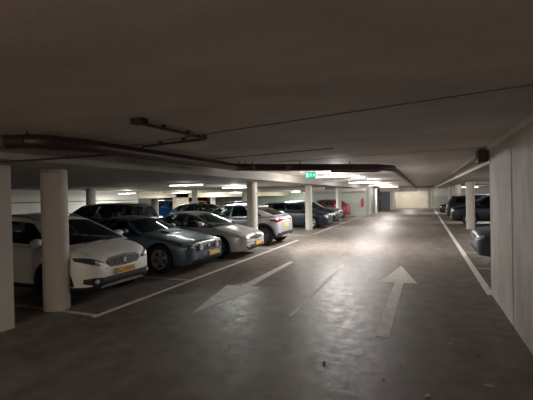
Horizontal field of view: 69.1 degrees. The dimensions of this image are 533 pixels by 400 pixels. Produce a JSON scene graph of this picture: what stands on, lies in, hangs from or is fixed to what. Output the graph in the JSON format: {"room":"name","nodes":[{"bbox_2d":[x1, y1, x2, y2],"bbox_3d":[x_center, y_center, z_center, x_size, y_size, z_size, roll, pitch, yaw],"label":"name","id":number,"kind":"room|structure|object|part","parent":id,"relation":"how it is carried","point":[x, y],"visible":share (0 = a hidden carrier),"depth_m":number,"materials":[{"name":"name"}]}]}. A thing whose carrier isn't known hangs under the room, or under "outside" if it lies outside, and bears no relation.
{"room":"parking garage","nodes":[
{"label":"parking garage","id":0,"kind":"room"},
{"bbox_2d":[11,190,137,214],"bbox_3d":[-15.884,0.854,6.439,0.300,2.200,40.000,-1,1,22],"label":"wall","id":1,"kind":"structure","parent":0,"point":[17,208],"depth_m":20.08,"materials":[{"name":"white concrete"}]},
{"bbox_2d":[15,200,127,202],"bbox_3d":[-15.741,0.331,6.371,0.030,0.040,40.000,-1,1,22],"label":"trim","id":2,"kind":"structure","parent":1,"relation":"attached to","point":[101,200],"depth_m":20.53,"materials":[{"name":"grey concrete"}]},
{"bbox_2d":[11,194,138,197],"bbox_3d":[-15.724,0.021,6.359,0.120,0.140,40.000,-1,1,22],"label":"trim","id":3,"kind":"structure","parent":1,"relation":"attached to","point":[12,195],"depth_m":20.42,"materials":[{"name":"concrete"}]},
{"bbox_2d":[138,198,150,204],"bbox_3d":[-8.143,0.737,25.638,0.150,1.740,1.400,-1,1,22],"label":"door","id":4,"kind":"structure","parent":1,"relation":"in","point":[140,200],"depth_m":25.63,"materials":[{"name":"grey metal"}]},
{"bbox_2d":[151,197,206,205],"bbox_3d":[-20.862,0.739,27.868,0.200,2.200,76.000,-1,1,22],"label":"wall","id":5,"kind":"structure","parent":0,"point":[190,198],"depth_m":49.47,"materials":[{"name":"beige concrete"}]},
{"bbox_2d":[173,193,188,208],"bbox_3d":[-6.527,0.435,29.510,0.350,2.200,1.600,-1,1,22],"label":"wall pier","id":6,"kind":"object","parent":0,"point":[177,201],"visible":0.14,"depth_m":29.17,"materials":[{"name":"white paint"}]},
{"bbox_2d":[0,149,376,191],"bbox_3d":[-9.213,-0.887,23.128,25.599,0.720,76.000,-1,1,22],"label":"ceiling","id":7,"kind":"structure","parent":0,"point":[103,173],"depth_m":8.74,"materials":[{"name":"concrete"}]},
{"bbox_2d":[118,192,136,193],"bbox_3d":[-7.779,-0.441,21.585,1.280,0.198,0.080,-1,1,22],"label":"tube light","id":8,"kind":"object","parent":7,"relation":"hanging from","point":[125,192],"visible":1,"depth_m":21.50,"materials":[{"name":"white plastic"}]},
{"bbox_2d":[168,183,203,185],"bbox_3d":[-2.515,-0.481,12.066,1.280,0.078,0.080,-1,1,22],"label":"tube light","id":9,"kind":"object","parent":7,"relation":"attached to","point":[179,184],"visible":1,"depth_m":12.04,"materials":[{"name":"white plastic"}]},
{"bbox_2d":[138,191,288,197],"bbox_3d":[-2.759,-0.594,38.864,0.350,0.480,30.000,-1,1,22],"label":"ceiling beam","id":10,"kind":"structure","parent":7,"relation":"attached to","point":[142,194],"depth_m":31.95,"materials":[{"name":"beige concrete"}]},
{"bbox_2d":[221,186,246,188],"bbox_3d":[-1.393,-0.551,16.843,1.280,0.078,0.080,-1,1,22],"label":"tube light","id":11,"kind":"object","parent":7,"relation":"attached to","point":[232,186],"visible":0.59,"depth_m":16.78,"materials":[{"name":"white plastic"}]},
{"bbox_2d":[164,187,323,192],"bbox_3d":[-1.853,-0.631,25.308,11.400,0.170,0.350,-1,1,22],"label":"ceiling beam","id":12,"kind":"structure","parent":7,"relation":"attached to","point":[302,188],"depth_m":24.94,"materials":[{"name":"concrete"}]},
{"bbox_2d":[300,188,366,192],"bbox_3d":[5.247,-0.777,30.660,5.150,0.270,0.600,-1,1,22],"label":"ceiling beam","id":13,"kind":"structure","parent":7,"relation":"attached to","point":[342,189],"depth_m":30.07,"materials":[{"name":"concrete"}]},
{"bbox_2d":[207,192,304,205],"bbox_3d":[1.014,0.043,53.694,21.600,2.200,0.300,-1,1,22],"label":"wall","id":14,"kind":"structure","parent":0,"point":[293,196],"depth_m":53.88,"materials":[{"name":"grey concrete"}]},
{"bbox_2d":[0,0,532,186],"bbox_3d":[5.444,-1.251,17.195,6.030,0.460,76.000,-1,1,22],"label":"ceiling","id":15,"kind":"structure","parent":0,"point":[82,69],"depth_m":2.37,"materials":[{"name":"concrete"}]},
{"bbox_2d":[130,117,147,125],"bbox_3d":[-1.173,-0.724,3.568,0.130,0.054,0.100,-1,1,22],"label":"junction box","id":16,"kind":"object","parent":15,"relation":"attached to","point":[137,121],"visible":1,"depth_m":3.53,"materials":[{"name":"black plastic"}]},
{"bbox_2d":[141,123,206,149],"bbox_3d":[-1.097,-0.717,4.590,0.740,0.096,1.796,-1,1,-19],"label":"conduit","id":17,"kind":"object","parent":15,"relation":"attached to","point":[162,127],"visible":0.94,"depth_m":4.49,"materials":[{"name":"black metal"}]},
{"bbox_2d":[0,131,416,187],"bbox_3d":[6.738,-0.977,20.962,6.657,0.219,43.645,-1,1,33],"label":"drain pipe","id":18,"kind":"object","parent":15,"relation":"hanging from","point":[17,141],"visible":1,"depth_m":5.30,"materials":[{"name":"metal"}]},
{"bbox_2d":[0,154,110,162],"bbox_3d":[-2.682,-0.513,4.656,1.767,0.166,0.184,-1,1,-23],"label":"pipe","id":19,"kind":"object","parent":18,"relation":"attached to","point":[99,155],"visible":0.87,"depth_m":4.67,"materials":[{"name":"black metal"}]},
{"bbox_2d":[331,171,380,172],"bbox_3d":[2.177,-0.702,8.873,1.509,0.150,0.223,-1,1,-20],"label":"pipe","id":20,"kind":"object","parent":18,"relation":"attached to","point":[331,171],"visible":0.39,"depth_m":8.77,"materials":[{"name":"white metal"}]},
{"bbox_2d":[212,148,333,159],"bbox_3d":[-0.258,-0.804,6.967,3.144,0.022,0.030,-1,1,34],"label":"trim","id":21,"kind":"structure","parent":15,"relation":"attached to","point":[325,148],"depth_m":6.70,"materials":[{"name":"black metal"}]},
{"bbox_2d":[305,171,316,177],"bbox_3d":[1.292,-0.760,11.274,0.330,0.242,0.066,-1,1,16],"label":"exit sign","id":22,"kind":"object","parent":15,"relation":"hanging from","point":[307,174],"visible":0.93,"depth_m":11.24,"materials":[{"name":"teal plastic"}]},
{"bbox_2d":[128,84,532,145],"bbox_3d":[-0.154,-0.780,4.115,5.564,0.016,0.022,-1,1,36],"label":"trim","id":23,"kind":"structure","parent":15,"relation":"attached to","point":[528,84],"depth_m":3.37,"materials":[{"name":"black metal"}]},
{"bbox_2d":[321,177,345,181],"bbox_3d":[2.730,-0.842,15.710,1.000,0.220,0.120,-1,1,22],"label":"cable tray","id":24,"kind":"object","parent":15,"relation":"hanging from","point":[343,180],"visible":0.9,"depth_m":15.64,"materials":[{"name":"grey metal"}]},
{"bbox_2d":[321,180,345,181],"bbox_3d":[2.731,-0.772,15.711,1.000,0.080,0.120,-1,1,22],"label":"ceiling light","id":25,"kind":"object","parent":24,"relation":"on","point":[321,180],"depth_m":15.65,"materials":[{"name":"white plastic"}]},
{"bbox_2d":[317,174,360,177],"bbox_3d":[2.263,-0.827,12.609,1.580,0.168,0.080,-1,1,22],"label":"tube light","id":26,"kind":"object","parent":15,"relation":"hanging from","point":[342,175],"visible":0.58,"depth_m":12.54,"materials":[{"name":"white plastic"}]},
{"bbox_2d":[351,174,366,180],"bbox_3d":[3.355,-0.828,14.056,0.560,0.240,0.200,-1,1,22],"label":"tube light","id":27,"kind":"object","parent":15,"relation":"hanging from","point":[360,177],"visible":0.77,"depth_m":13.97,"materials":[{"name":"white plastic"}]},
{"bbox_2d":[348,181,379,182],"bbox_3d":[4.897,-0.949,19.471,1.580,0.168,0.080,-1,1,22],"label":"tube light","id":28,"kind":"object","parent":15,"relation":"hanging from","point":[356,181],"visible":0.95,"depth_m":19.42,"materials":[{"name":"white plastic"}]},
{"bbox_2d":[258,147,482,163],"bbox_3d":[1.338,-0.848,7.805,5.484,0.014,0.012,-1,1,31],"label":"trim","id":29,"kind":"structure","parent":15,"relation":"attached to","point":[478,147],"depth_m":7.28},
{"bbox_2d":[377,186,399,191],"bbox_3d":[12.637,-1.139,40.072,2.200,0.510,0.600,-1,1,22],"label":"ceiling beam","id":30,"kind":"structure","parent":15,"relation":"attached to","point":[382,189],"depth_m":39.79,"materials":[{"name":"concrete"}]},
{"bbox_2d":[393,186,433,191],"bbox_3d":[14.809,-1.178,41.135,5.430,0.540,0.400,-1,1,22],"label":"ceiling beam","id":31,"kind":"structure","parent":15,"relation":"attached to","point":[402,188],"depth_m":40.66,"materials":[{"name":"concrete"}]},
{"bbox_2d":[476,150,487,162],"bbox_3d":[3.725,-0.752,6.701,0.150,0.200,0.320,-1,1,22],"label":"cable box","id":32,"kind":"object","parent":15,"relation":"attached to","point":[481,155],"visible":0.89,"depth_m":6.56,"materials":[{"name":"black plastic"}]},
{"bbox_2d":[0,208,532,399],"bbox_3d":[-1.559,1.631,20.079,42.000,0.200,76.000,-1,1,22],"label":"floor","id":33,"kind":"structure","parent":0,"point":[247,346],"depth_m":4.84,"materials":[{"name":"concrete"}]},
{"bbox_2d":[0,165,14,331],"bbox_3d":[-3.765,0.634,5.148,0.660,2.180,0.340,-1,1,22],"label":"square column","id":34,"kind":"structure","parent":33,"relation":"on","point":[7,321],"depth_m":5.10,"materials":[{"name":"concrete"}]},
{"bbox_2d":[40,169,70,311],"bbox_3d":[-3.314,0.616,6.077,0.380,2.180,0.380,-1,1,22],"label":"column","id":35,"kind":"structure","parent":33,"relation":"on","point":[53,182],"depth_m":5.92,"materials":[{"name":"concrete"}]},
{"bbox_2d":[14,304,96,315],"bbox_3d":[-4.791,1.728,6.608,4.910,0.003,0.080,-1,1,22],"label":"parking line","id":36,"kind":"object","parent":33,"relation":"on","point":[19,305],"visible":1,"depth_m":5.91,"materials":[{"name":"paint"}]},
{"bbox_2d":[12,212,147,297],"bbox_3d":[-4.274,0.982,7.507,3.895,1.456,2.027,-1,1,22],"label":"car","id":37,"kind":"object","parent":33,"relation":"on","point":[100,256],"visible":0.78,"depth_m":6.62,"materials":[{"name":"white paint"}]},
{"bbox_3d":[-4.972,0.332,7.218,1.863,0.123,0.039,-1,1,22],"label":"roof rail","id":38,"kind":"part","parent":37,"relation":"part of","materials":[{"name":"silver metal"}]},
{"bbox_3d":[-4.559,1.446,6.745,1.537,0.035,0.032,-1,1,22],"label":"sill trim","id":39,"kind":"part","parent":37,"relation":"part of","materials":[{"name":"black plastic"}]},
{"bbox_2d":[30,239,41,247],"bbox_3d":[-3.711,0.709,6.321,0.126,0.145,0.261,-1,1,22],"label":"mirror","id":40,"kind":"object","parent":37,"relation":"attached to","point":[35,243],"depth_m":6.24,"materials":[{"name":"white paint"}]},
{"bbox_3d":[-3.471,1.182,6.293,0.855,0.426,0.080,-1,1,20],"label":"wheel arch trim","id":41,"kind":"part","parent":37,"relation":"part of","materials":[{"name":"black plastic"}]},
{"bbox_3d":[-4.583,0.315,8.179,1.863,0.123,0.039,-1,1,22],"label":"roof rail","id":42,"kind":"part","parent":37,"relation":"part of","materials":[{"name":"silver metal"}]},
{"bbox_2d":[115,229,122,234],"bbox_3d":[-3.049,0.679,7.959,0.126,0.145,0.261,-1,1,22],"label":"mirror","id":43,"kind":"object","parent":37,"relation":"attached to","point":[119,231],"depth_m":7.94,"materials":[{"name":"white paint"}]},
{"bbox_3d":[-2.622,1.429,6.847,0.309,0.079,0.967,-1,1,22],"label":"skid plate","id":44,"kind":"part","parent":37,"relation":"part of","materials":[{"name":"silver metal"}]},
{"bbox_2d":[106,251,139,266],"bbox_3d":[-2.506,1.030,6.793,0.064,0.197,0.800,-1,1,22],"label":"grille","id":45,"kind":"object","parent":37,"relation":"attached to","point":[120,258],"depth_m":6.76,"materials":[{"name":"silver metal"}]},
{"bbox_3d":[-2.472,1.203,6.782,0.015,0.102,0.484,-1,1,22],"label":"licence plate","id":46,"kind":"part","parent":37,"relation":"part of","materials":[{"name":"yellow plastic"}]},
{"bbox_2d":[86,188,95,205],"bbox_3d":[-7.574,0.594,16.720,0.380,2.180,0.380,-1,1,22],"label":"column","id":47,"kind":"structure","parent":33,"relation":"on","point":[90,192],"depth_m":16.55,"materials":[{"name":"concrete"}]},
{"bbox_2d":[69,202,158,221],"bbox_3d":[-6.229,0.893,14.945,4.243,1.564,2.050,-1,1,22],"label":"car","id":48,"kind":"object","parent":33,"relation":"on","point":[100,211],"visible":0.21,"depth_m":15.03,"materials":[{"name":"black paint"}]},
{"bbox_3d":[-6.395,0.644,14.643,0.102,0.298,0.372,-1,1,22],"label":"seat","id":49,"kind":"part","parent":48,"relation":"part of","materials":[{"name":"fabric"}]},
{"bbox_3d":[-5.871,0.167,14.184,2.187,0.099,0.039,-1,1,22],"label":"roof rail","id":50,"kind":"part","parent":48,"relation":"part of","materials":[{"name":"silver metal"}]},
{"bbox_2d":[153,198,158,215],"bbox_3d":[-8.563,0.481,30.010,0.380,2.180,0.380,-1,1,22],"label":"column","id":51,"kind":"structure","parent":33,"relation":"on","point":[155,200],"depth_m":29.89,"materials":[{"name":"concrete"}]},
{"bbox_2d":[96,215,220,273],"bbox_3d":[-3.393,1.026,10.021,4.424,1.285,2.074,-1,1,22],"label":"car","id":52,"kind":"object","parent":33,"relation":"on","point":[166,246],"visible":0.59,"depth_m":8.99,"materials":[{"name":"blue paint"}]},
{"bbox_2d":[121,229,128,234],"bbox_3d":[-3.274,0.735,8.990,0.126,0.145,0.261,-1,1,22],"label":"mirror","id":53,"kind":"object","parent":52,"relation":"attached to","point":[125,231],"depth_m":8.94,"materials":[{"name":"blue paint"}]},
{"bbox_2d":[187,237,218,250],"bbox_3d":[-1.456,1.057,9.238,0.247,0.193,1.592,-1,1,22],"label":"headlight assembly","id":54,"kind":"object","parent":52,"relation":"attached to","point":[205,243],"depth_m":9.06,"materials":[{"name":"silver metal"}]},
{"bbox_3d":[-1.281,1.260,9.432,0.015,0.102,0.484,-1,1,22],"label":"licence plate","id":55,"kind":"part","parent":52,"relation":"part of","materials":[{"name":"yellow plastic"}]},
{"bbox_2d":[151,200,172,216],"bbox_3d":[-8.003,0.751,32.698,4.243,1.564,2.050,-1,1,22],"label":"car","id":56,"kind":"object","parent":33,"relation":"on","point":[165,210],"visible":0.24,"depth_m":32.11,"materials":[{"name":"blue paint"}]},
{"bbox_2d":[142,276,187,280],"bbox_3d":[-3.869,1.687,8.888,4.910,0.003,0.080,-1,1,22],"label":"parking line","id":57,"kind":"object","parent":33,"relation":"on","point":[142,276],"visible":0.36,"depth_m":8.18,"materials":[{"name":"paint"}]},
{"bbox_2d":[169,203,218,214],"bbox_3d":[-3.600,0.857,22.506,4.038,1.380,2.012,-1,1,22],"label":"car","id":58,"kind":"object","parent":33,"relation":"on","point":[205,207],"visible":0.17,"depth_m":22.09,"materials":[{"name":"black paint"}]},
{"bbox_2d":[91,240,297,316],"bbox_3d":[-0.652,1.610,10.175,0.090,0.003,9.880,-1,1,22],"label":"parking line","id":59,"kind":"object","parent":33,"relation":"on","point":[150,295],"visible":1,"depth_m":7.42,"materials":[{"name":"paint"}]},
{"bbox_2d":[192,189,197,202],"bbox_3d":[-4.300,0.464,23.216,0.340,2.180,0.340,-1,1,22],"label":"column","id":60,"kind":"structure","parent":33,"relation":"on","point":[194,192],"depth_m":23.06,"materials":[{"name":"concrete"}]},
{"bbox_2d":[189,201,219,206],"bbox_3d":[-6.322,0.744,39.247,4.038,1.380,2.012,-1,1,22],"label":"car","id":61,"kind":"object","parent":33,"relation":"on","point":[208,202],"visible":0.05,"depth_m":38.75,"materials":[{"name":"orange paint"}]},
{"bbox_2d":[158,211,263,257],"bbox_3d":[-2.273,0.976,11.941,4.332,1.301,1.962,-1,1,22],"label":"car","id":62,"kind":"object","parent":33,"relation":"on","point":[234,237],"visible":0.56,"depth_m":11.07,"materials":[{"name":"silver metal"}]},
{"bbox_3d":[-2.954,0.647,11.849,0.102,0.286,0.372,-1,1,22],"label":"seat","id":63,"kind":"part","parent":62,"relation":"part of","materials":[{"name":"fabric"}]},
{"bbox_3d":[-2.703,0.635,12.469,0.102,0.286,0.372,-1,1,22],"label":"seat","id":64,"kind":"part","parent":62,"relation":"part of","materials":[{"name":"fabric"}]},
{"bbox_3d":[-2.247,0.653,11.563,0.102,0.298,0.372,-1,1,22],"label":"seat","id":65,"kind":"part","parent":62,"relation":"part of","materials":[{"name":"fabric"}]},
{"bbox_2d":[210,197,214,204],"bbox_3d":[-5.229,0.337,37.721,0.480,2.180,0.480,-1,1,22],"label":"column","id":66,"kind":"structure","parent":33,"relation":"on","point":[212,199],"depth_m":37.51,"materials":[{"name":"concrete"}]},
{"bbox_2d":[220,201,258,206],"bbox_3d":[-1.464,0.761,27.789,4.038,1.380,2.012,-1,1,22],"label":"car","id":67,"kind":"object","parent":33,"relation":"on","point":[235,202],"visible":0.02,"depth_m":27.62,"materials":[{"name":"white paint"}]},
{"bbox_2d":[191,262,292,313],"bbox_3d":[-0.244,1.626,7.798,0.710,0.003,4.620,-1,1,22],"label":"arrow marking","id":68,"kind":"object","parent":33,"relation":"on","point":[228,292],"visible":1,"depth_m":6.98,"materials":[{"name":"paint"}]},
{"bbox_2d":[242,191,246,200],"bbox_3d":[-1.658,0.348,29.481,0.380,2.180,0.380,-1,1,22],"label":"column","id":69,"kind":"structure","parent":33,"relation":"on","point":[244,194],"depth_m":29.30,"materials":[{"name":"concrete"}]},
{"bbox_2d":[210,203,292,245],"bbox_3d":[-1.110,0.852,14.467,3.987,1.451,2.000,-1,1,22],"label":"car","id":70,"kind":"object","parent":33,"relation":"on","point":[274,224],"visible":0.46,"depth_m":13.52,"materials":[{"name":"silver metal"}]},
{"bbox_3d":[-0.112,1.009,13.189,0.909,0.453,0.095,-1,1,19],"label":"wheel arch trim","id":71,"kind":"part","parent":70,"relation":"part of","materials":[{"name":"black plastic"}]},
{"bbox_2d":[246,182,257,247],"bbox_3d":[-0.467,0.491,12.798,0.350,2.180,0.350,-1,1,22],"label":"column","id":72,"kind":"structure","parent":33,"relation":"on","point":[252,208],"depth_m":12.64,"materials":[{"name":"concrete"}]},
{"bbox_2d":[265,202,332,227],"bbox_3d":[1.482,0.771,20.937,4.001,1.380,2.000,-1,1,22],"label":"car","id":73,"kind":"object","parent":33,"relation":"on","point":[296,210],"visible":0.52,"depth_m":20.08,"materials":[{"name":"blue paint"}]},
{"bbox_2d":[305,185,311,229],"bbox_3d":[2.080,0.377,19.124,0.340,2.180,0.340,-1,1,22],"label":"column","id":74,"kind":"structure","parent":33,"relation":"on","point":[308,189],"depth_m":18.97,"materials":[{"name":"concrete"}]},
{"bbox_2d":[283,201,338,220],"bbox_3d":[2.232,0.735,23.060,4.001,1.380,2.000,-1,1,22],"label":"car","id":75,"kind":"object","parent":33,"relation":"on","point":[335,213],"visible":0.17,"depth_m":22.22,"materials":[{"name":"black paint"}]},
{"bbox_2d":[288,265,344,316],"bbox_3d":[1.093,1.603,7.397,0.080,0.003,4.241,-1,1,22],"label":"dash marking","id":76,"kind":"object","parent":33,"relation":"on","point":[305,301],"visible":1,"depth_m":6.75,"materials":[{"name":"paint"}]},
{"bbox_2d":[300,200,342,217],"bbox_3d":[3.004,0.692,25.768,4.001,1.380,2.000,-1,1,22],"label":"car","id":77,"kind":"object","parent":33,"relation":"on","point":[340,211],"visible":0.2,"depth_m":25.00,"materials":[{"name":"grey paint"}]},
{"bbox_2d":[316,199,350,216],"bbox_3d":[4.187,0.637,28.957,4.001,1.380,2.000,-1,1,22],"label":"car","id":78,"kind":"object","parent":33,"relation":"on","point":[345,207],"visible":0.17,"depth_m":27.96,"materials":[{"name":"red paint"}]},
{"bbox_2d":[314,216,360,233],"bbox_3d":[4.704,1.370,23.421,0.090,0.003,14.100,-1,1,22],"label":"line marking","id":79,"kind":"object","parent":33,"relation":"on","point":[360,216],"visible":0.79,"depth_m":21.03,"materials":[{"name":"paint"}]},
{"bbox_2d":[336,187,341,219],"bbox_3d":[4.788,0.257,25.686,0.340,2.180,0.340,-1,1,22],"label":"column","id":80,"kind":"structure","parent":33,"relation":"on","point":[338,189],"depth_m":25.55,"materials":[{"name":"concrete"}]},
{"bbox_2d":[373,189,376,212],"bbox_3d":[9.799,0.065,34.876,0.320,2.180,0.320,-1,1,22],"label":"column","id":81,"kind":"structure","parent":33,"relation":"on","point":[374,190],"depth_m":34.74,"materials":[{"name":"concrete"}]},
{"bbox_2d":[375,266,417,337],"bbox_3d":[2.285,1.585,6.824,0.690,0.003,4.810,-1,1,22],"label":"arrow marking","id":82,"kind":"object","parent":33,"relation":"on","point":[399,276],"visible":1,"depth_m":6.26,"materials":[{"name":"paint"}]},
{"bbox_2d":[428,186,430,208],"bbox_3d":[16.777,-0.249,39.816,0.320,2.430,0.400,-1,1,22],"label":"square column","id":83,"kind":"structure","parent":33,"relation":"on","point":[429,187],"depth_m":39.63,"materials":[{"name":"concrete"}]},
{"bbox_2d":[439,204,446,212],"bbox_3d":[14.974,0.424,28.693,4.038,1.380,2.012,-1,1,22],"label":"car","id":84,"kind":"object","parent":33,"relation":"on","point":[442,208],"visible":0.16,"depth_m":28.64,"materials":[{"name":"blue paint"}]},
{"bbox_2d":[448,186,452,199],"bbox_3d":[14.694,0.008,30.846,0.340,2.180,0.340,-1,1,22],"label":"column","id":85,"kind":"structure","parent":33,"relation":"on","point":[450,188],"depth_m":30.70,"materials":[{"name":"concrete"}]},
{"bbox_2d":[455,185,460,195],"bbox_3d":[12.070,0.125,24.357,0.340,2.180,0.340,-1,1,22],"label":"column","id":86,"kind":"structure","parent":33,"relation":"on","point":[457,187],"depth_m":24.21,"materials":[{"name":"concrete"}]},
{"bbox_2d":[434,209,491,294],"bbox_3d":[10.591,1.253,23.384,0.145,0.003,36.750,-1,1,22],"label":"line marking","id":87,"kind":"object","parent":33,"relation":"on","point":[481,280],"visible":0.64,"depth_m":9.06,"materials":[{"name":"paint"}]},
{"bbox_2d":[446,194,488,216],"bbox_3d":[12.912,0.432,22.725,4.336,1.564,2.088,-1,1,22],"label":"car","id":88,"kind":"object","parent":33,"relation":"on","point":[458,200],"visible":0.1,"depth_m":22.64,"materials":[{"name":"black paint"}]},
{"bbox_2d":[450,195,489,223],"bbox_3d":[11.725,0.487,19.652,4.336,1.564,2.088,-1,1,22],"label":"car","id":89,"kind":"object","parent":33,"relation":"on","point":[482,205],"visible":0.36,"depth_m":19.29,"materials":[{"name":"black paint"}]},
{"bbox_2d":[466,181,474,228],"bbox_3d":[9.419,0.243,17.880,0.370,2.180,0.370,-1,1,22],"label":"column","id":90,"kind":"structure","parent":33,"relation":"on","point":[470,186],"depth_m":17.73,"materials":[{"name":"concrete"}]},
{"bbox_2d":[470,225,490,256],"bbox_3d":[7.008,0.783,8.939,4.001,1.375,2.000,-1,1,22],"label":"car","id":91,"kind":"object","parent":33,"relation":"on","point":[480,240],"visible":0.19,"depth_m":9.02,"materials":[{"name":"blue metal"}]},
{"bbox_2d":[471,232,475,240],"bbox_3d":[5.174,0.914,9.684,0.038,0.184,0.782,-1,1,22],"label":"headlight assembly","id":92,"kind":"object","parent":91,"relation":"attached to","point":[473,234],"depth_m":9.62,"materials":[{"name":"silver metal"}]},
{"bbox_2d":[312,188,370,215],"bbox_3d":[6.354,0.149,32.387,4.280,2.200,3.200,-1,1,22],"label":"wall","id":93,"kind":"structure","parent":0,"point":[353,198],"depth_m":30.57,"materials":[{"name":"white paint"}]},
{"bbox_2d":[371,188,380,213],"bbox_3d":[10.081,0.028,37.081,0.870,2.200,8.300,-1,1,22],"label":"wall","id":94,"kind":"structure","parent":0,"point":[378,190],"depth_m":37.75,"materials":[{"name":"paint"}]},
{"bbox_2d":[390,191,393,209],"bbox_3d":[14.008,-0.229,42.824,0.250,2.440,5.300,-1,1,22],"label":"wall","id":95,"kind":"structure","parent":0,"point":[391,192],"depth_m":40.38,"materials":[{"name":"grey concrete"}]},
{"bbox_2d":[395,192,396,208],"bbox_3d":[14.704,-0.255,44.053,0.220,2.440,0.300,-1,1,22],"label":"trim","id":96,"kind":"structure","parent":95,"relation":"attached to","point":[395,192],"depth_m":43.90,"materials":[{"name":"paint"}]},
{"bbox_2d":[397,191,432,207],"bbox_3d":[16.981,-0.306,44.641,4.000,2.440,0.300,-1,1,22],"label":"wall","id":97,"kind":"structure","parent":0,"point":[406,199],"depth_m":44.51,"materials":[{"name":"beige paint"}]},
{"bbox_2d":[433,187,489,195],"bbox_3d":[21.321,-0.243,41.701,6.150,2.200,0.300,-1,1,22],"label":"wall","id":98,"kind":"structure","parent":0,"point":[478,190],"depth_m":41.66,"materials":[{"name":"white paint"}]},
{"bbox_2d":[433,196,448,207],"bbox_3d":[21.258,0.184,41.540,6.140,1.350,0.060,-1,1,22],"label":"wall","id":99,"kind":"structure","parent":98,"relation":"attached to","point":[437,200],"depth_m":42.44,"materials":[{"name":"grey paint"}]},
{"bbox_2d":[434,151,489,187],"bbox_3d":[17.872,-1.231,26.841,10.969,0.250,48.800,-1,1,22],"label":"ceiling","id":100,"kind":"structure","parent":0,"point":[481,177],"depth_m":13.51,"materials":[{"name":"concrete"}]},
{"bbox_2d":[489,122,532,353],"bbox_3d":[2.659,0.393,3.409,0.300,2.440,6.380,-1,1,22],"label":"wall","id":101,"kind":"structure","parent":0,"point":[522,140],"depth_m":4.75,"materials":[{"name":"concrete"}]},
{"bbox_2d":[433,148,488,185],"bbox_3d":[10.919,-1.177,24.335,0.060,0.051,38.660,-1,1,22],"label":"trim","id":102,"kind":"structure","parent":101,"relation":"attached to","point":[473,157],"depth_m":10.40,"materials":[{"name":"metal"}]},
{"bbox_2d":[434,160,490,187],"bbox_3d":[10.922,-0.950,24.263,0.045,0.042,38.800,-1,1,22],"label":"trim","id":103,"kind":"structure","parent":101,"relation":"attached to","point":[489,161],"depth_m":8.67,"materials":[{"name":"white metal"}]},
{"bbox_3d":[12.167,-0.172,40.872,1.700,2.440,0.300,-1,1,22],"label":"wall","id":104,"kind":"structure","parent":0,"visible":0},
{"bbox_2d":[381,192,388,209],"bbox_3d":[12.177,0.100,40.685,1.250,1.900,0.050,-1,1,22],"label":"door","id":105,"kind":"structure","parent":104,"relation":"in","point":[384,195],"depth_m":40.57,"materials":[{"name":"grey metal"}]},
{"bbox_3d":[-2.476,0.623,-9.290,0.300,2.440,20.900,-1,1,22],"label":"wall","id":106,"kind":"structure","parent":0,"visible":0},
{"bbox_2d":[486,113,532,149],"bbox_3d":[-1.451,-0.624,-6.253,0.060,0.051,27.340,-1,1,22],"label":"trim","id":107,"kind":"structure","parent":106,"relation":"attached to","point":[529,119],"depth_m":4.59,"materials":[{"name":"concrete"}]}
]}

